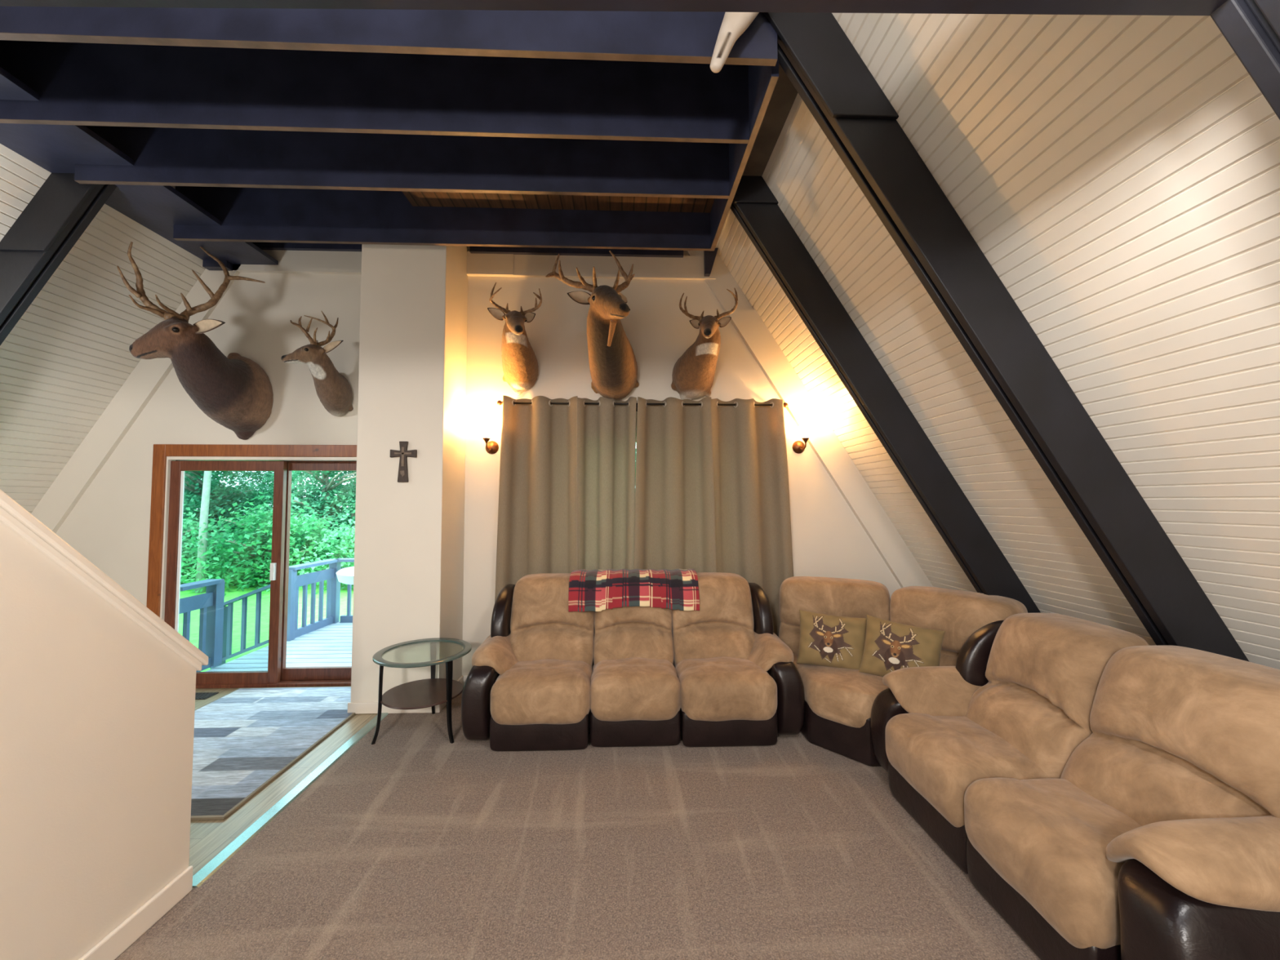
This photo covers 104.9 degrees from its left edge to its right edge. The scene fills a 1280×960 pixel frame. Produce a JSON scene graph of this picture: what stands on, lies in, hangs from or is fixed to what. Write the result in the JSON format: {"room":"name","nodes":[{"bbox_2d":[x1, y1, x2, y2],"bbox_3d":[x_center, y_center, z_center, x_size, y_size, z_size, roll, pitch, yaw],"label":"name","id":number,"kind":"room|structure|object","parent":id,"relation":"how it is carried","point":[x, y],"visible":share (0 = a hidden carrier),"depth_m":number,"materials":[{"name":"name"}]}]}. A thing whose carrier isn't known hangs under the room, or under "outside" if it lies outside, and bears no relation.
{"room":"living room","nodes":[
{"label":"living room","id":0,"kind":"room"},
{"bbox_2d":[0,521,196,959],"bbox_3d":[-1.903,0.378,1.227,0.130,2.570,1.725,0,-2,-2],"label":"wall","id":1,"kind":"structure","parent":0,"point":[97,713],"depth_m":1.62,"materials":[{"name":"beige paint"}]},
{"bbox_2d":[0,488,208,671],"bbox_3d":[-1.902,-0.085,1.262,0.183,1.715,1.755,0,-2,-2],"label":"trim","id":2,"kind":"structure","parent":1,"relation":"attached to","point":[14,516],"depth_m":1.65,"materials":[{"name":"white paint"}]},
{"bbox_2d":[78,866,193,959],"bbox_3d":[-1.829,1.612,1.178,0.018,0.100,1.728,0,-2,-2],"label":"baseboard","id":3,"kind":"structure","parent":1,"relation":"attached to","point":[113,945],"depth_m":1.82,"materials":[{"name":"white paint"}]},
{"bbox_2d":[192,712,388,887],"bbox_3d":[-1.913,1.732,2.898,0.080,0.007,1.700,0,-2,-2],"label":"trim","id":4,"kind":"structure","parent":1,"relation":"attached to","point":[221,858],"depth_m":2.55,"materials":[{"name":"metal"}]},
{"bbox_2d":[0,143,205,513],"bbox_3d":[-4.699,-0.502,0.466,2.735,4.256,7.640,0,-2,-2],"label":"wall","id":5,"kind":"structure","parent":0,"point":[68,355],"depth_m":3.81,"materials":[{"name":"beige paint"}]},
{"bbox_2d":[0,173,117,345],"bbox_3d":[-4.667,-0.297,3.099,2.881,4.080,0.127,0,-2,-2],"label":"trim","id":6,"kind":"structure","parent":5,"relation":"attached to","point":[62,209],"depth_m":3.14,"materials":[{"name":"black paint"}]},
{"bbox_2d":[0,66,278,265],"bbox_3d":[-3.375,-2.260,0.571,0.610,0.375,7.600,0,-2,-2],"label":"trim","id":7,"kind":"structure","parent":5,"relation":"attached to","point":[55,148],"depth_m":3.13,"materials":[{"name":"blue paint"}]},
{"bbox_2d":[116,241,273,439],"bbox_3d":[-3.412,-1.167,3.920,0.637,1.594,0.907,0,-2,0],"label":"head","id":8,"kind":"object","parent":5,"relation":"attached to","point":[233,390],"visible":1,"depth_m":3.84},
{"bbox_2d":[202,259,232,271],"bbox_3d":[-3.702,-1.979,4.318,0.200,0.255,0.070,0,-2,-2],"label":"trim","id":9,"kind":"structure","parent":5,"relation":"attached to","point":[208,264],"depth_m":4.28,"materials":[{"name":"blue paint"}]},
{"bbox_2d":[0,40,749,143],"bbox_3d":[-1.448,-2.123,2.661,4.100,0.490,0.030,0,-2,-2],"label":"ceiling beam","id":10,"kind":"structure","parent":5,"relation":"attached to","point":[77,83],"depth_m":2.65,"materials":[{"name":"blue paint"}]},
{"bbox_2d":[0,6,777,66],"bbox_3d":[-1.429,-2.144,2.169,4.100,0.490,0.036,0,-2,-2],"label":"trim","id":11,"kind":"structure","parent":5,"relation":"attached to","point":[668,37],"depth_m":2.16,"materials":[{"name":"blue paint"}]},
{"bbox_2d":[74,125,728,199],"bbox_3d":[-1.466,-2.101,3.159,4.100,0.490,0.032,0,-2,-2],"label":"ceiling beam","id":12,"kind":"structure","parent":5,"relation":"attached to","point":[161,156],"depth_m":3.14,"materials":[{"name":"blue paint"}]},
{"bbox_2d":[173,186,710,250],"bbox_3d":[-1.492,-2.072,3.833,4.100,0.490,0.032,0,-2,-2],"label":"trim","id":13,"kind":"structure","parent":5,"relation":"attached to","point":[254,215],"depth_m":3.80,"materials":[{"name":"blue paint"}]},
{"bbox_2d":[205,622,352,671],"bbox_3d":[-1.955,1.892,5.604,4.480,0.040,2.300,0,-2,-2],"label":"deck","id":14,"kind":"object","parent":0,"point":[331,645],"visible":0.07,"depth_m":5.27,"materials":[{"name":"grey wood"}]},
{"bbox_2d":[178,578,225,671],"bbox_3d":[-4.232,1.408,4.694,0.150,0.850,0.509,0,-2,-2],"label":"deck railing","id":15,"kind":"object","parent":14,"relation":"on","point":[211,604],"visible":0.68,"depth_m":4.83,"materials":[{"name":"blue wood"}]},
{"bbox_2d":[209,584,270,668],"bbox_3d":[-4.601,1.685,5.794,0.784,1.021,0.150,0,-2,-2],"label":"deck railing","id":16,"kind":"object","parent":14,"relation":"on","point":[227,654],"visible":0.56,"depth_m":5.78,"materials":[{"name":"blue wood"}]},
{"bbox_2d":[286,559,341,641],"bbox_3d":[-4.124,1.473,6.207,0.150,0.850,0.937,0,-2,1],"label":"deck railing","id":17,"kind":"object","parent":14,"relation":"on","point":[295,581],"visible":0.9,"depth_m":6.19,"materials":[{"name":"blue wood"}]},
{"bbox_2d":[336,558,354,622],"bbox_3d":[-1.941,1.494,6.714,4.337,0.850,0.150,0,-2,-2],"label":"deck railing","id":18,"kind":"object","parent":14,"relation":"on","point":[348,618],"visible":0.06,"depth_m":6.61,"materials":[{"name":"blue wood"}]},
{"bbox_2d":[336,566,354,584],"bbox_3d":[-2.940,1.452,5.737,1.050,0.850,1.050,0,-2,-2],"label":"patio table","id":19,"kind":"object","parent":14,"relation":"on","point":[345,575],"visible":0.07,"depth_m":5.33,"materials":[{"name":"white plastic"}]},
{"bbox_2d":[351,244,468,702],"bbox_3d":[-1.880,-0.164,4.106,0.660,3.900,0.555,0,-2,-2],"label":"wall","id":20,"kind":"structure","parent":0,"point":[408,573],"depth_m":3.84,"materials":[{"name":"beige paint"}]},
{"bbox_2d":[390,441,417,482],"bbox_3d":[-1.837,-0.142,3.815,0.200,0.317,0.026,0,-2,-2],"label":"wall cross","id":21,"kind":"object","parent":20,"relation":"attached to","point":[402,477],"visible":1,"depth_m":3.81,"materials":[{"name":"brown wood"}]},
{"bbox_2d":[347,675,467,714],"bbox_3d":[0.258,1.745,4.097,4.970,0.085,0.570,0,-2,-2],"label":"baseboard","id":22,"kind":"structure","parent":20,"relation":"attached to","point":[357,708],"depth_m":3.73,"materials":[{"name":"white paint"}]},
{"bbox_2d":[55,246,901,675],"bbox_3d":[-1.469,-0.348,4.482,9.400,4.300,0.150,0,-2,-2],"label":"wall","id":23,"kind":"structure","parent":0,"point":[109,525],"depth_m":4.41,"materials":[{"name":"beige paint"}]},
{"bbox_2d":[31,264,239,533],"bbox_3d":[-4.749,-0.208,4.257,2.809,4.000,0.039,0,-2,-2],"label":"trim","id":24,"kind":"structure","parent":23,"relation":"attached to","point":[69,486],"depth_m":4.26,"materials":[{"name":"beige paint"}]},
{"bbox_2d":[146,444,356,617],"bbox_3d":[-3.209,0.742,4.282,2.050,2.105,0.025,0,-2,-2],"label":"trim","id":25,"kind":"structure","parent":23,"relation":"attached to","point":[160,452],"depth_m":4.28,"materials":[{"name":"brown wood"}]},
{"bbox_2d":[160,456,356,620],"bbox_3d":[-3.160,0.798,4.364,1.945,2.000,0.160,0,-2,-2],"label":"trim","id":26,"kind":"structure","parent":23,"relation":"attached to","point":[169,459],"depth_m":4.30,"materials":[{"name":"white paint"}]},
{"bbox_2d":[164,460,356,688],"bbox_3d":[-3.153,0.811,4.354,1.932,1.972,0.159,0,-2,-2],"label":"door","id":27,"kind":"structure","parent":23,"relation":"in","point":[277,675],"depth_m":4.31,"materials":[{"name":"brown wood"}]},
{"bbox_2d":[280,311,353,416],"bbox_3d":[-2.624,-0.988,4.120,0.451,0.830,0.536,0,-2,-2],"label":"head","id":28,"kind":"object","parent":23,"relation":"attached to","point":[333,389],"visible":1,"depth_m":4.05},
{"bbox_2d":[250,241,683,257],"bbox_3d":[-1.534,-2.071,4.438,3.860,0.060,0.079,0,-2,-2],"label":"trim","id":29,"kind":"structure","parent":23,"relation":"attached to","point":[263,246],"depth_m":4.42,"materials":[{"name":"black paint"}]},
{"bbox_2d":[232,249,715,279],"bbox_3d":[-1.485,-1.956,4.452,4.360,0.210,0.045,0,-2,-2],"label":"trim","id":30,"kind":"structure","parent":23,"relation":"attached to","point":[688,267],"depth_m":4.45,"materials":[{"name":"beige paint"}]},
{"bbox_2d":[479,425,498,453],"bbox_3d":[-1.331,-0.350,4.309,0.138,0.230,0.205,0,-2,-2],"label":"wall sconce","id":31,"kind":"object","parent":23,"relation":"attached to","point":[491,446],"visible":1,"depth_m":4.27,"materials":[{"name":"white glass"}]},
{"bbox_2d":[487,282,542,395],"bbox_3d":[-1.037,-1.172,4.058,0.422,0.788,0.852,1,-3,-14],"label":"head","id":32,"kind":"object","parent":23,"relation":"attached to","point":[519,361],"visible":1,"depth_m":4.05},
{"bbox_2d":[545,250,639,399],"bbox_3d":[-0.235,-1.246,4.045,0.687,1.029,0.999,-1,-3,21],"label":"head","id":33,"kind":"object","parent":23,"relation":"attached to","point":[613,366],"visible":0.99,"depth_m":3.89},
{"bbox_2d":[497,400,787,411],"bbox_3d":[0.035,-0.663,4.418,2.595,0.073,0.117,0,-2,-2],"label":"curtain rod","id":34,"kind":"object","parent":23,"relation":"attached to","point":[500,402],"visible":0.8,"depth_m":4.38,"materials":[{"name":"black metal"}]},
{"bbox_2d":[494,395,578,602],"bbox_3d":[-0.888,0.420,4.300,0.732,2.309,0.142,0,-2,-2],"label":"curtain","id":35,"kind":"object","parent":34,"relation":"hanging from","point":[536,530],"visible":0.75,"depth_m":4.31,"materials":[{"name":"beige fabric"}]},
{"bbox_2d":[576,396,636,570],"bbox_3d":[-0.296,0.421,4.318,0.525,2.309,0.135,0,-2,-2],"label":"curtain","id":36,"kind":"object","parent":34,"relation":"hanging from","point":[606,432],"visible":0.68,"depth_m":4.33,"materials":[{"name":"beige fabric"}]},
{"bbox_2d":[633,396,716,572],"bbox_3d":[0.306,0.422,4.340,0.753,2.309,0.140,0,-2,-2],"label":"curtain","id":37,"kind":"object","parent":34,"relation":"hanging from","point":[675,522],"visible":0.68,"depth_m":4.36,"materials":[{"name":"beige fabric"}]},
{"bbox_2d":[711,398,793,636],"bbox_3d":[0.996,0.424,4.376,0.772,2.309,0.132,0,-2,-2],"label":"curtain","id":38,"kind":"object","parent":34,"relation":"hanging from","point":[753,536],"visible":0.71,"depth_m":4.38,"materials":[{"name":"beige fabric"}]},
{"bbox_2d":[671,288,737,399],"bbox_3d":[0.537,-1.127,4.115,0.483,0.812,0.808,0,-2,-2],"label":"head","id":39,"kind":"object","parent":23,"relation":"attached to","point":[693,374],"visible":0.99,"depth_m":4.16},
{"bbox_2d":[792,425,813,453],"bbox_3d":[1.470,-0.361,4.415,0.138,0.230,0.205,0,-2,-2],"label":"wall sconce","id":40,"kind":"object","parent":23,"relation":"attached to","point":[798,446],"visible":1,"depth_m":4.37,"materials":[{"name":"white glass"}]},
{"bbox_2d":[686,250,933,587],"bbox_3d":[1.781,-0.197,4.495,2.804,4.000,0.054,0,-2,-2],"label":"trim","id":41,"kind":"structure","parent":23,"relation":"attached to","point":[746,321],"depth_m":4.47,"materials":[{"name":"beige paint"}]},
{"bbox_2d":[401,191,715,213],"bbox_3d":[-0.590,-2.150,3.533,2.320,0.040,0.635,0,-2,-2],"label":"ceiling","id":42,"kind":"structure","parent":0,"point":[415,198],"depth_m":3.76,"materials":[{"name":"brown wood"}]},
{"bbox_2d":[115,684,1040,959],"bbox_3d":[-1.325,1.686,0.574,9.600,0.100,7.790,0,-2,-2],"label":"floor","id":43,"kind":"structure","parent":0,"point":[415,843],"depth_m":2.19,"materials":[{"name":"brown carpet"}]},
{"bbox_2d":[195,692,218,699],"bbox_3d":[-3.718,1.782,4.060,0.360,0.008,0.140,0,-2,-2],"label":"floor vent","id":44,"kind":"object","parent":43,"relation":"in","point":[198,695],"visible":0.36,"depth_m":4.07,"materials":[{"name":"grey metal"}]},
{"bbox_2d":[195,692,215,697],"bbox_3d":[-3.716,1.780,4.061,0.324,0.004,0.110,0,-2,-2],"label":"grille","id":45,"kind":"object","parent":44,"relation":"attached to","point":[197,695],"depth_m":4.08,"materials":[{"name":"brown metal"}]},
{"bbox_2d":[190,686,355,820],"bbox_3d":[-2.768,1.749,3.351,1.257,0.012,1.772,0,-2,-2],"label":"rug","id":46,"kind":"object","parent":43,"relation":"on","point":[244,739],"visible":0.66,"depth_m":3.35,"materials":[{"name":"grey fabric"}]},
{"bbox_2d":[371,637,471,744],"bbox_3d":[-1.518,1.477,3.445,0.636,0.565,0.636,0,-2,-2],"label":"side table","id":47,"kind":"object","parent":43,"relation":"on","point":[433,691],"visible":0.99,"depth_m":3.33,"materials":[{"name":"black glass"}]},
{"bbox_2d":[380,678,463,709],"bbox_3d":[-1.518,1.490,3.445,0.536,0.014,0.536,0,-2,-2],"label":"shelf","id":48,"kind":"object","parent":47,"relation":"attached to","point":[424,693],"depth_m":3.40,"materials":[{"name":"brown wood"}]},
{"bbox_2d":[461,572,804,751],"bbox_3d":[-0.046,1.262,3.658,2.311,1.012,1.030,0,-2,-2],"label":"reclining sofa","id":49,"kind":"object","parent":43,"relation":"on","point":[546,676],"visible":0.83,"depth_m":3.28,"materials":[{"name":"beige fabric"}]},
{"bbox_2d":[490,659,594,724],"bbox_3d":[-0.662,1.438,3.474,0.656,0.310,0.720,0,-2,-2],"label":"seat cushion","id":50,"kind":"object","parent":49,"relation":"on","point":[523,691],"depth_m":3.15,"materials":[{"name":"beige fabric"}]},
{"bbox_2d":[509,573,594,666],"bbox_3d":[-0.675,1.098,3.836,0.648,0.667,0.544,0,-2,-2],"label":"cushion","id":51,"kind":"object","parent":49,"relation":"on","point":[542,627],"depth_m":3.73,"materials":[{"name":"beige fabric"}]},
{"bbox_2d":[568,568,699,612],"bbox_3d":[-0.050,0.875,3.953,1.007,0.286,0.430,0,-2,-2],"label":"plaid throw","id":52,"kind":"object","parent":49,"relation":"on","point":[592,590],"visible":1,"depth_m":3.78,"materials":[{"name":"red fabric"}]},
{"bbox_2d":[593,606,674,665],"bbox_3d":[-0.053,1.099,3.859,0.609,0.667,0.544,0,-2,-2],"label":"cushion","id":53,"kind":"object","parent":49,"relation":"on","point":[624,633],"depth_m":3.71,"materials":[{"name":"beige fabric"}]},
{"bbox_2d":[590,657,680,721],"bbox_3d":[-0.041,1.441,3.527,0.617,0.310,0.720,0,-2,-2],"label":"seat cushion","id":54,"kind":"object","parent":49,"relation":"on","point":[623,689],"depth_m":3.20,"materials":[{"name":"beige fabric"}]},
{"bbox_2d":[671,572,755,664],"bbox_3d":[0.568,1.100,3.882,0.646,0.667,0.544,0,-2,-2],"label":"cushion","id":55,"kind":"object","parent":49,"relation":"on","point":[723,626],"depth_m":3.78,"materials":[{"name":"beige fabric"}]},
{"bbox_2d":[673,657,777,721],"bbox_3d":[0.581,1.441,3.529,0.654,0.314,0.720,0,-2,-2],"label":"seat cushion","id":56,"kind":"object","parent":49,"relation":"on","point":[710,689],"depth_m":3.21,"materials":[{"name":"beige fabric"}]},
{"bbox_2d":[778,576,1027,766],"bbox_3d":[1.785,1.268,3.574,1.360,0.981,1.238,0,-2,-2],"label":"seat","id":57,"kind":"object","parent":43,"relation":"on","point":[838,701],"visible":0.51,"depth_m":3.28,"materials":[{"name":"beige fabric"}]},
{"bbox_2d":[796,609,866,669],"bbox_3d":[1.377,1.152,3.523,0.488,0.384,0.211,-1,-3,20],"label":"throw pillow","id":58,"kind":"object","parent":57,"relation":"on","point":[825,640],"visible":0.86,"depth_m":3.47,"materials":[{"name":"fabric"}]},
{"bbox_2d":[778,576,890,653],"bbox_3d":[1.520,1.116,3.872,0.820,0.652,0.379,-1,-3,25],"label":"cushion","id":59,"kind":"object","parent":57,"relation":"on","point":[840,597],"depth_m":3.80,"materials":[{"name":"beige fabric"}]},
{"bbox_2d":[792,653,888,728],"bbox_3d":[1.589,1.432,3.460,0.959,0.255,0.938,0,-2,-2],"label":"seat cushion","id":60,"kind":"object","parent":57,"relation":"on","point":[843,698],"depth_m":3.16,"materials":[{"name":"beige fabric"}]},
{"bbox_2d":[858,614,945,676],"bbox_3d":[1.727,1.139,3.257,0.505,0.411,0.226,-2,-3,32],"label":"throw pillow","id":61,"kind":"object","parent":57,"relation":"on","point":[890,646],"visible":0.78,"depth_m":3.21,"materials":[{"name":"fabric"}]},
{"bbox_2d":[889,586,1027,666],"bbox_3d":[2.128,1.094,3.353,0.379,0.652,0.800,2,-3,-38],"label":"cushion","id":62,"kind":"object","parent":57,"relation":"on","point":[958,613],"depth_m":3.27,"materials":[{"name":"beige fabric"}]},
{"bbox_2d":[871,613,1279,959],"bbox_3d":[1.829,1.198,2.151,1.012,1.012,1.720,0,-2,-2],"label":"reclining loveseat","id":63,"kind":"object","parent":43,"relation":"on","point":[1110,794],"visible":1,"depth_m":1.80,"materials":[{"name":"brown leather"}]},
{"bbox_2d":[884,712,1049,827],"bbox_3d":[1.683,1.394,2.428,0.720,0.313,0.644,0,-2,-2],"label":"seat cushion","id":64,"kind":"object","parent":63,"relation":"on","point":[936,756],"depth_m":2.30,"materials":[{"name":"beige fabric"}]},
{"bbox_2d":[964,777,1141,948],"bbox_3d":[1.696,1.368,1.823,0.720,0.314,0.594,0,-2,-2],"label":"seat cushion","id":65,"kind":"object","parent":63,"relation":"on","point":[1046,841],"depth_m":1.73,"materials":[{"name":"beige fabric"}]},
{"bbox_2d":[965,613,1148,778],"bbox_3d":[2.010,1.038,2.440,0.544,0.667,0.606,0,-2,-2],"label":"cushion","id":66,"kind":"object","parent":63,"relation":"on","point":[1033,679],"depth_m":2.33,"materials":[{"name":"beige fabric"}]},
{"bbox_2d":[1060,644,1279,826],"bbox_3d":[2.034,1.010,1.796,0.544,0.667,0.696,0,-2,-2],"label":"cushion","id":67,"kind":"object","parent":63,"relation":"on","point":[1168,732],"depth_m":1.77,"materials":[{"name":"beige fabric"}]},
{"bbox_2d":[715,13,1279,669],"bbox_3d":[2.014,-0.492,0.718,2.735,4.256,7.640,0,-2,-2],"label":"wall","id":68,"kind":"structure","parent":0,"point":[1118,175],"depth_m":1.94,"materials":[{"name":"beige paint"}]},
{"bbox_2d":[0,0,1226,15],"bbox_3d":[-1.312,-1.225,1.010,5.450,0.645,0.050,0,-2,-2],"label":"trim","id":69,"kind":"structure","parent":68,"relation":"attached to","point":[1126,7],"depth_m":1.07,"materials":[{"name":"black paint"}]},
{"bbox_2d":[703,248,718,276],"bbox_3d":[0.646,-1.980,4.473,0.122,0.240,0.054,0,-2,-2],"label":"trim","id":70,"kind":"structure","parent":68,"relation":"attached to","point":[709,256],"depth_m":4.45,"materials":[{"name":"blue paint"}]},
{"bbox_2d":[710,12,759,72],"bbox_3d":[0.436,-1.976,2.135,0.282,0.489,0.128,0,-2,-2],"label":"light fixture","id":71,"kind":"object","parent":68,"relation":"attached to","point":[734,24],"visible":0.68,"depth_m":2.08,"materials":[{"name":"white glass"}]},
{"bbox_2d":[710,58,778,250],"bbox_3d":[0.604,-2.098,3.123,0.035,0.480,1.610,0,-2,-2],"label":"trim","id":72,"kind":"structure","parent":68,"relation":"attached to","point":[762,80],"depth_m":2.73,"materials":[{"name":"blue paint"}]},
{"bbox_2d":[742,63,797,176],"bbox_3d":[0.745,-2.090,2.835,0.225,0.040,1.005,0,-2,-2],"label":"trim","id":73,"kind":"structure","parent":68,"relation":"attached to","point":[784,95],"depth_m":2.86,"materials":[{"name":"brown wood"}]},
{"bbox_2d":[729,175,1040,613],"bbox_3d":[1.784,-0.287,3.341,2.881,4.080,0.127,0,-2,-2],"label":"beam","id":74,"kind":"structure","parent":68,"relation":"attached to","point":[754,206],"depth_m":3.31,"materials":[{"name":"black paint"}]},
{"bbox_2d":[763,12,1249,662],"bbox_3d":[1.826,-0.335,2.233,2.881,4.080,0.127,0,-2,-2],"label":"beam","id":75,"kind":"structure","parent":68,"relation":"attached to","point":[842,95],"depth_m":2.20,"materials":[{"name":"black paint"}]},
{"bbox_2d":[1209,0,1279,119],"bbox_3d":[1.877,-0.385,1.066,2.866,4.080,0.105,0,-2,-2],"label":"beam","id":76,"kind":"structure","parent":68,"relation":"attached to","point":[1251,28],"depth_m":1.09,"materials":[{"name":"black paint"}]},
{"label":"outside","id":77,"kind":"structure","parent":0,"visible":0},
{"bbox_2d":[178,513,353,671],"bbox_3d":[-10.918,2.731,24.111,60.000,1.168,40.000,0,-2,-2],"label":"lawn","id":78,"kind":"structure","parent":77,"point":[265,597],"depth_m":9.74,"materials":[{"name":"green plant"}]},
{"bbox_2d":[195,471,211,593],"bbox_3d":[-10.979,-0.981,11.661,3.108,7.423,2.297,0,-2,-2],"label":"slim tree","id":79,"kind":"object","parent":78,"relation":"on","point":[204,511],"visible":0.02,"depth_m":11.83,"materials":[{"name":"grey plant"}]},
{"bbox_2d":[180,504,247,584],"bbox_3d":[-12.200,1.879,12.773,3.318,2.500,3.841,0,-2,9],"label":"shrub","id":80,"kind":"object","parent":78,"relation":"on","point":[188,553],"visible":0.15,"depth_m":12.82,"materials":[{"name":"green plant"}]},
{"bbox_2d":[182,471,273,564],"bbox_3d":[-13.654,0.250,15.498,4.787,5.196,4.162,-1,-3,28],"label":"bush","id":81,"kind":"object","parent":78,"relation":"on","point":[223,502],"visible":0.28,"depth_m":15.21,"materials":[{"name":"green plant"}]},
{"bbox_2d":[182,471,273,537],"bbox_3d":[-17.100,-1.735,18.362,6.351,9.179,5.927,-1,-3,16],"label":"broadleaf tree","id":82,"kind":"object","parent":78,"relation":"on","point":[260,488],"visible":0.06,"depth_m":18.41,"materials":[{"name":"green plant"}]},
{"bbox_2d":[180,492,346,595],"bbox_3d":[-9.837,1.753,12.943,3.808,2.870,4.409,1,-3,-31],"label":"shrub","id":83,"kind":"object","parent":78,"relation":"on","point":[256,557],"visible":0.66,"depth_m":12.38,"materials":[{"name":"green plant"}]},
{"bbox_2d":[228,471,334,529],"bbox_3d":[-18.377,-1.044,25.382,5.480,7.919,5.113,0,-2,7],"label":"broadleaf tree","id":84,"kind":"object","parent":78,"relation":"on","point":[259,474],"visible":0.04,"depth_m":24.60,"materials":[{"name":"green plant"}]},
{"bbox_2d":[223,471,356,569],"bbox_3d":[-10.238,0.212,15.580,4.217,5.266,4.851,-2,-3,31],"label":"tree","id":85,"kind":"object","parent":78,"relation":"on","point":[323,504],"visible":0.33,"depth_m":15.44,"materials":[{"name":"green plant"}]},
{"bbox_2d":[259,471,356,539],"bbox_3d":[-11.190,-1.584,18.974,6.158,8.899,5.746,0,-2,10],"label":"broadleaf tree","id":86,"kind":"object","parent":78,"relation":"on","point":[342,490],"visible":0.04,"depth_m":17.66,"materials":[{"name":"green plant"}]},
{"bbox_2d":[299,509,355,589],"bbox_3d":[-7.097,1.911,13.167,3.260,2.456,3.774,1,-3,-21],"label":"shrub","id":87,"kind":"object","parent":78,"relation":"on","point":[346,551],"visible":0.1,"depth_m":12.48,"materials":[{"name":"green plant"}]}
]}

